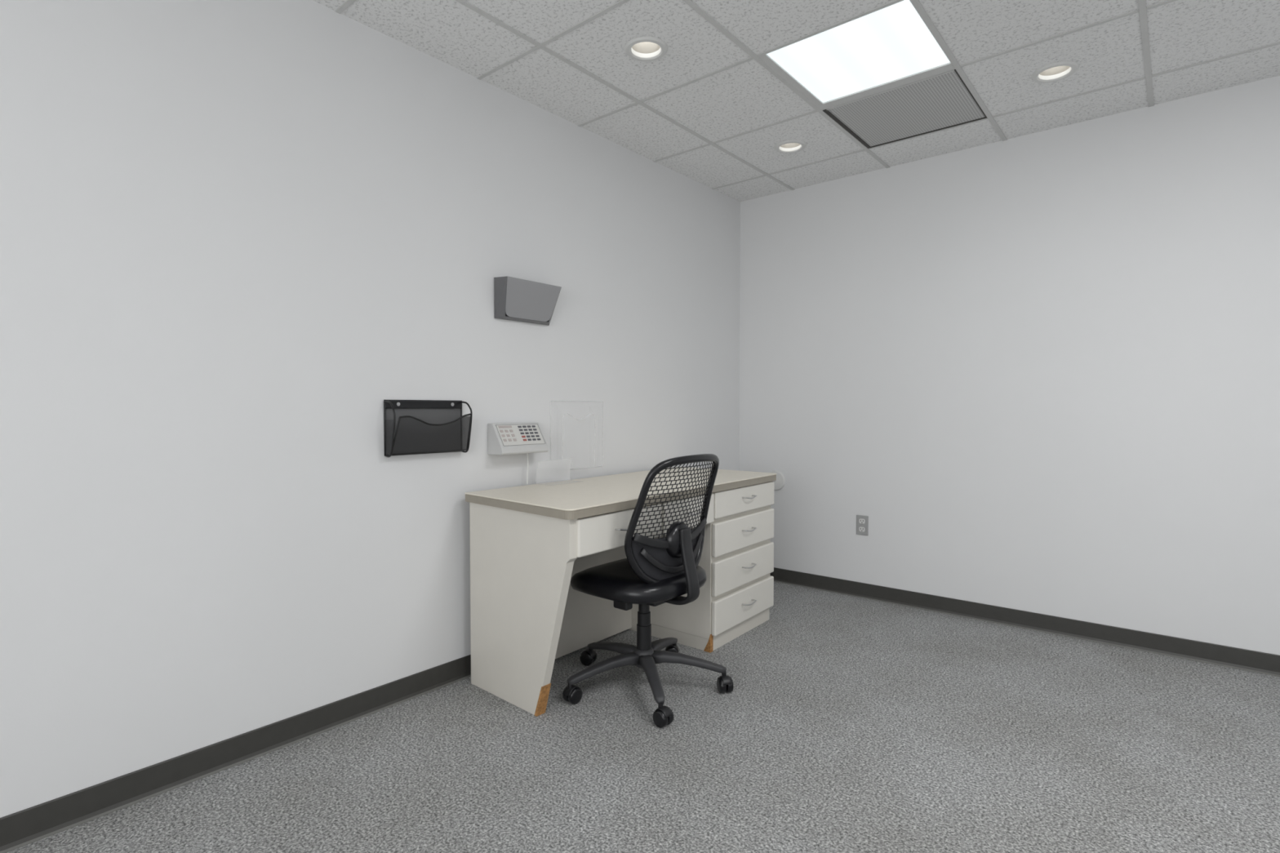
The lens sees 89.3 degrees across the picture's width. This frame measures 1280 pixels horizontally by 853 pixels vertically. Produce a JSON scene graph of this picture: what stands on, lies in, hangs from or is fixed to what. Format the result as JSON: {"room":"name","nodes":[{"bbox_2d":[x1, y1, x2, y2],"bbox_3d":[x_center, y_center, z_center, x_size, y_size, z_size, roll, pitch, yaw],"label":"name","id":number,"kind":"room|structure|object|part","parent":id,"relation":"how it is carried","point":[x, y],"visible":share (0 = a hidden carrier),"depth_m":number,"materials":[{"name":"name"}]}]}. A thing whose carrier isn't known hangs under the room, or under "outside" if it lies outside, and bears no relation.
{"room":"office","nodes":[
{"label":"office","id":0,"kind":"room"},
{"bbox_2d":[0,0,740,817],"bbox_3d":[-1.171,-0.263,2.208,0.120,2.631,5.840,1,2,40],"label":"wall","id":1,"kind":"structure","parent":0,"point":[233,233],"depth_m":2.09,"materials":[{"name":"paint"}]},
{"bbox_2d":[0,654,471,852],"bbox_3d":[-1.119,1.009,2.201,0.014,0.087,5.600,1,2,40],"label":"baseboard","id":2,"kind":"structure","parent":1,"relation":"attached to","point":[29,825],"depth_m":1.97,"materials":[{"name":"plastic"}]},
{"bbox_2d":[383,400,472,457],"bbox_3d":[-0.808,0.004,2.495,0.077,0.212,0.339,1,2,40],"label":"file holder","id":3,"kind":"object","parent":1,"relation":"attached to","point":[411,427],"visible":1,"depth_m":2.48,"materials":[{"name":"black metal"}]},
{"bbox_2d":[487,422,548,454],"bbox_3d":[-0.527,0.051,2.818,0.102,0.133,0.257,1,2,40],"label":"console","id":4,"kind":"object","parent":1,"relation":"attached to","point":[503,438],"visible":1,"depth_m":2.77,"materials":[{"name":"plastic"}]},
{"bbox_2d":[526,453,528,484],"bbox_3d":[-0.499,0.187,2.880,0.009,0.138,0.020,0,2,-4],"label":"cable","id":5,"kind":"object","parent":4,"relation":"attached to","point":[526,453],"visible":0.92,"depth_m":2.88,"materials":[{"name":"white plastic"}]},
{"bbox_2d":[493,275,561,325],"bbox_3d":[-0.489,-0.551,2.856,0.089,0.174,0.313,1,2,40],"label":"pocket","id":6,"kind":"object","parent":1,"relation":"attached to","point":[517,300],"visible":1,"depth_m":2.82,"materials":[{"name":"grey plastic"}]},
{"bbox_3d":[-0.522,-0.553,2.883,0.003,0.172,0.310,1,2,40],"label":"plate","id":7,"kind":"part","parent":6,"relation":"part of","materials":[{"name":"grey plastic"}]},
{"bbox_2d":[6,581,1279,852],"bbox_3d":[0.414,1.138,0.931,4.240,0.100,5.840,1,2,40],"label":"floor","id":8,"kind":"structure","parent":0,"point":[847,724],"depth_m":2.07,"materials":[{"name":"carpet"}]},
{"bbox_2d":[464,466,777,716],"bbox_3d":[0.005,0.643,2.987,0.684,0.775,1.552,1,2,40],"label":"desk","id":9,"kind":"object","parent":8,"relation":"on","point":[528,543],"visible":0.87,"depth_m":2.58,"materials":[{"name":"laminate"}]},
{"bbox_3d":[-0.450,0.677,2.428,0.604,0.738,0.038,1,2,42],"label":"panel","id":10,"kind":"part","parent":9,"relation":"part of","materials":[{"name":"laminate"}]},
{"bbox_3d":[-0.318,0.659,2.925,0.022,0.723,0.863,1,2,39],"label":"modesty panel","id":11,"kind":"part","parent":9,"relation":"part of","materials":[{"name":"laminate"}]},
{"bbox_3d":[-0.069,0.380,2.419,0.024,0.133,0.485,1,2,38],"label":"knee drawer","id":12,"kind":"part","parent":9,"relation":"part of","materials":[{"name":"beige laminate"}]},
{"bbox_3d":[-0.050,0.378,2.402,0.031,0.013,0.103,1,2,40],"label":"knee drawer pull","id":13,"kind":"part","parent":9,"relation":"part of","materials":[{"name":"metal"}]},
{"bbox_3d":[0.210,0.370,2.775,0.024,0.133,0.380,1,2,38],"label":"knee drawer","id":14,"kind":"part","parent":9,"relation":"part of","materials":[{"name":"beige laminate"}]},
{"bbox_3d":[0.514,0.870,3.177,0.023,0.158,0.588,1,2,38],"label":"drawer","id":15,"kind":"part","parent":9,"relation":"part of","materials":[{"name":"beige laminate"}]},
{"bbox_3d":[0.514,0.690,3.172,0.023,0.158,0.588,1,2,38],"label":"drawer","id":16,"kind":"part","parent":9,"relation":"part of","materials":[{"name":"beige laminate"}]},
{"bbox_3d":[0.514,0.511,3.167,0.023,0.155,0.588,1,2,38],"label":"drawer","id":17,"kind":"part","parent":9,"relation":"part of","materials":[{"name":"beige laminate"}]},
{"bbox_3d":[0.514,0.352,3.163,0.023,0.123,0.588,1,2,38],"label":"drawer","id":18,"kind":"part","parent":9,"relation":"part of","materials":[{"name":"beige laminate"}]},
{"bbox_3d":[0.532,0.861,3.160,0.031,0.013,0.103,1,2,40],"label":"drawer pull","id":19,"kind":"part","parent":9,"relation":"part of","materials":[{"name":"metal"}]},
{"bbox_3d":[0.532,0.681,3.155,0.031,0.013,0.103,1,2,40],"label":"drawer pull","id":20,"kind":"part","parent":9,"relation":"part of","materials":[{"name":"metal"}]},
{"bbox_3d":[0.532,0.503,3.150,0.031,0.013,0.103,1,2,40],"label":"drawer pull","id":21,"kind":"part","parent":9,"relation":"part of","materials":[{"name":"metal"}]},
{"bbox_3d":[0.532,0.344,3.146,0.031,0.013,0.103,1,2,40],"label":"drawer pull","id":22,"kind":"part","parent":9,"relation":"part of","materials":[{"name":"metal"}]},
{"bbox_2d":[562,453,733,728],"bbox_3d":[0.005,0.571,2.610,0.678,0.940,0.649,1,2,40],"label":"office chair","id":23,"kind":"object","parent":8,"relation":"on","point":[655,572],"visible":1,"depth_m":2.44,"materials":[{"name":"plastic"}]},
{"bbox_3d":[-0.264,0.987,2.448,0.018,0.038,0.018,1,2,40],"label":"caster stem","id":24,"kind":"part","parent":23,"relation":"part of","materials":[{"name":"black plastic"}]},
{"bbox_2d":[563,684,580,697],"bbox_3d":[-0.256,0.997,2.457,0.035,0.029,0.061,1,2,40],"label":"hood","id":25,"kind":"object","parent":23,"relation":"attached to","point":[570,691],"depth_m":2.44,"materials":[{"name":"black plastic"}]},
{"bbox_2d":[581,648,595,657],"bbox_3d":[-0.224,0.987,2.823,0.060,0.029,0.033,1,2,24],"label":"hood","id":26,"kind":"object","parent":23,"relation":"attached to","point":[588,653],"depth_m":2.81,"materials":[{"name":"black plastic"}]},
{"bbox_3d":[-0.140,0.937,2.513,0.300,0.071,0.059,-1,2,-28],"label":"leg","id":27,"kind":"part","parent":23,"relation":"part of","materials":[{"name":"plastic"}]},
{"bbox_3d":[-0.112,0.931,2.720,0.300,0.071,0.059,2,2,44],"label":"leg","id":28,"kind":"part","parent":23,"relation":"part of","materials":[{"name":"plastic"}]},
{"bbox_3d":[-0.065,0.673,2.469,0.070,0.040,0.040,1,2,40],"label":"tilt lever knob","id":29,"kind":"part","parent":23,"relation":"part of","materials":[{"name":"black plastic"}]},
{"bbox_2d":[570,558,706,604],"bbox_3d":[-0.003,0.613,2.604,0.470,0.091,0.490,1,2,40],"label":"seat cushion","id":30,"kind":"object","parent":23,"relation":"on","point":[616,581],"depth_m":2.42,"materials":[{"name":"black leather"}]},
{"bbox_3d":[0.048,0.940,2.423,0.059,0.071,0.300,0,2,-10],"label":"leg","id":31,"kind":"part","parent":23,"relation":"part of","materials":[{"name":"plastic"}]},
{"bbox_3d":[0.073,0.992,2.286,0.018,0.038,0.018,1,2,40],"label":"caster stem","id":32,"kind":"part","parent":23,"relation":"part of","materials":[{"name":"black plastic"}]},
{"bbox_2d":[654,706,672,718],"bbox_3d":[0.081,1.002,2.278,0.060,0.029,0.033,2,2,45],"label":"hood","id":33,"kind":"object","parent":23,"relation":"attached to","point":[662,712],"depth_m":2.26,"materials":[{"name":"black plastic"}]},
{"bbox_3d":[0.093,0.930,2.757,0.059,0.071,0.300,1,2,26],"label":"leg","id":34,"kind":"part","parent":23,"relation":"part of","materials":[{"name":"plastic"}]},
{"bbox_3d":[0.160,0.359,2.462,0.164,0.512,0.502,1,2,40],"label":"frame","id":35,"kind":"part","parent":23,"relation":"part of","materials":[{"name":"black plastic"}]},
{"bbox_2d":[665,644,679,651],"bbox_3d":[0.143,0.985,2.886,0.060,0.029,0.033,0,2,6],"label":"hood","id":36,"kind":"object","parent":23,"relation":"attached to","point":[673,647],"depth_m":2.87,"materials":[{"name":"black plastic"}]},
{"bbox_3d":[0.192,0.935,2.574,0.300,0.071,0.059,0,2,8],"label":"leg","id":37,"kind":"part","parent":23,"relation":"part of","materials":[{"name":"plastic"}]},
{"bbox_2d":[719,675,731,684],"bbox_3d":[0.334,0.994,2.545,0.033,0.029,0.060,0,2,-12],"label":"hood","id":38,"kind":"object","parent":23,"relation":"attached to","point":[723,679],"depth_m":2.53,"materials":[{"name":"black plastic"}]},
{"bbox_2d":[312,0,1279,201],"bbox_3d":[0.414,-1.392,0.860,4.000,0.001,5.600,1,2,40],"label":"ceiling","id":39,"kind":"structure","parent":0,"point":[744,97],"depth_m":2.56,"materials":[{"name":"tile"}]},
{"bbox_2d":[334,0,1279,190],"bbox_3d":[0.414,-1.390,0.861,4.000,0.004,5.600,1,2,40],"label":"grid","id":40,"kind":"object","parent":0,"point":[1142,11],"depth_m":2.58,"materials":[{"name":"grey metal"}]},
{"bbox_2d":[624,36,667,61],"bbox_3d":[0.023,-1.488,2.462,0.164,0.121,0.164,1,2,40],"label":"recessed light","id":41,"kind":"object","parent":40,"relation":"in","point":[641,48],"visible":0.59,"depth_m":2.50,"materials":[{"name":"white metal"}]},
{"bbox_2d":[773,139,806,153],"bbox_3d":[0.783,-1.513,3.377,0.164,0.121,0.164,1,2,40],"label":"recessed light","id":42,"kind":"object","parent":40,"relation":"in","point":[790,146],"visible":0.48,"depth_m":3.41,"materials":[{"name":"white metal"}]},
{"bbox_2d":[759,0,954,109],"bbox_3d":[0.858,-1.444,2.536,0.535,0.001,0.530,1,2,40],"label":"ceiling light panel","id":43,"kind":"object","parent":40,"relation":"attached to","point":[891,42],"visible":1,"depth_m":2.51,"materials":[{"name":"white plastic"}]},
{"bbox_2d":[822,69,987,148],"bbox_3d":[1.235,-1.451,3.005,0.563,0.008,0.563,1,2,40],"label":"ceiling vent","id":44,"kind":"object","parent":40,"relation":"in","point":[941,101],"visible":1,"depth_m":2.98,"materials":[{"name":"grey metal"}]},
{"bbox_3d":[1.024,-1.456,3.180,0.016,0.008,0.563,1,2,40],"label":"frame","id":45,"kind":"part","parent":44,"relation":"part of","materials":[{"name":"metal"}]},
{"bbox_3d":[1.061,-1.445,2.788,0.541,0.008,0.006,1,2,40],"label":"frame","id":46,"kind":"part","parent":44,"relation":"part of","materials":[{"name":"metal"}]},
{"bbox_3d":[1.416,-1.457,3.216,0.541,0.008,0.008,1,2,40],"label":"frame","id":47,"kind":"part","parent":44,"relation":"part of","materials":[{"name":"metal"}]},
{"bbox_3d":[1.449,-1.446,2.828,0.006,0.008,0.563,1,2,40],"label":"frame","id":48,"kind":"part","parent":44,"relation":"part of","materials":[{"name":"metal"}]},
{"bbox_2d":[1031,61,1079,83],"bbox_3d":[1.683,-1.492,2.630,0.164,0.121,0.164,1,2,40],"label":"recessed light","id":49,"kind":"object","parent":40,"relation":"in","point":[1054,72],"visible":0.46,"depth_m":2.66,"materials":[{"name":"white metal"}]},
{"bbox_2d":[738,75,1279,655],"bbox_3d":[2.234,-0.288,3.084,4.000,2.631,0.141,1,2,40],"label":"wall","id":50,"kind":"structure","parent":0,"point":[1042,369],"depth_m":3.21,"materials":[{"name":"paint"}]},
{"bbox_2d":[856,515,868,535],"bbox_3d":[1.306,0.580,3.809,0.072,0.116,0.009,1,2,40],"label":"wall outlet","id":51,"kind":"object","parent":50,"relation":"attached to","point":[862,522],"visible":1,"depth_m":3.81,"materials":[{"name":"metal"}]},
{"bbox_2d":[858,518,865,524],"bbox_3d":[1.304,0.556,3.807,0.034,0.028,0.003,1,2,40],"label":"receptacle","id":52,"kind":"object","parent":51,"relation":"attached to","point":[861,521],"depth_m":3.81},
{"bbox_2d":[858,526,865,532],"bbox_3d":[1.304,0.604,3.808,0.034,0.028,0.003,1,2,40],"label":"receptacle","id":53,"kind":"object","parent":51,"relation":"attached to","point":[861,529],"depth_m":3.81,"materials":[{"name":"grey plastic"}]},
{"bbox_2d":[769,567,1279,676],"bbox_3d":[2.204,0.985,3.071,3.986,0.087,0.014,1,2,40],"label":"baseboard","id":54,"kind":"structure","parent":50,"relation":"attached to","point":[1250,660],"depth_m":3.20,"materials":[{"name":"plastic"}]}
]}

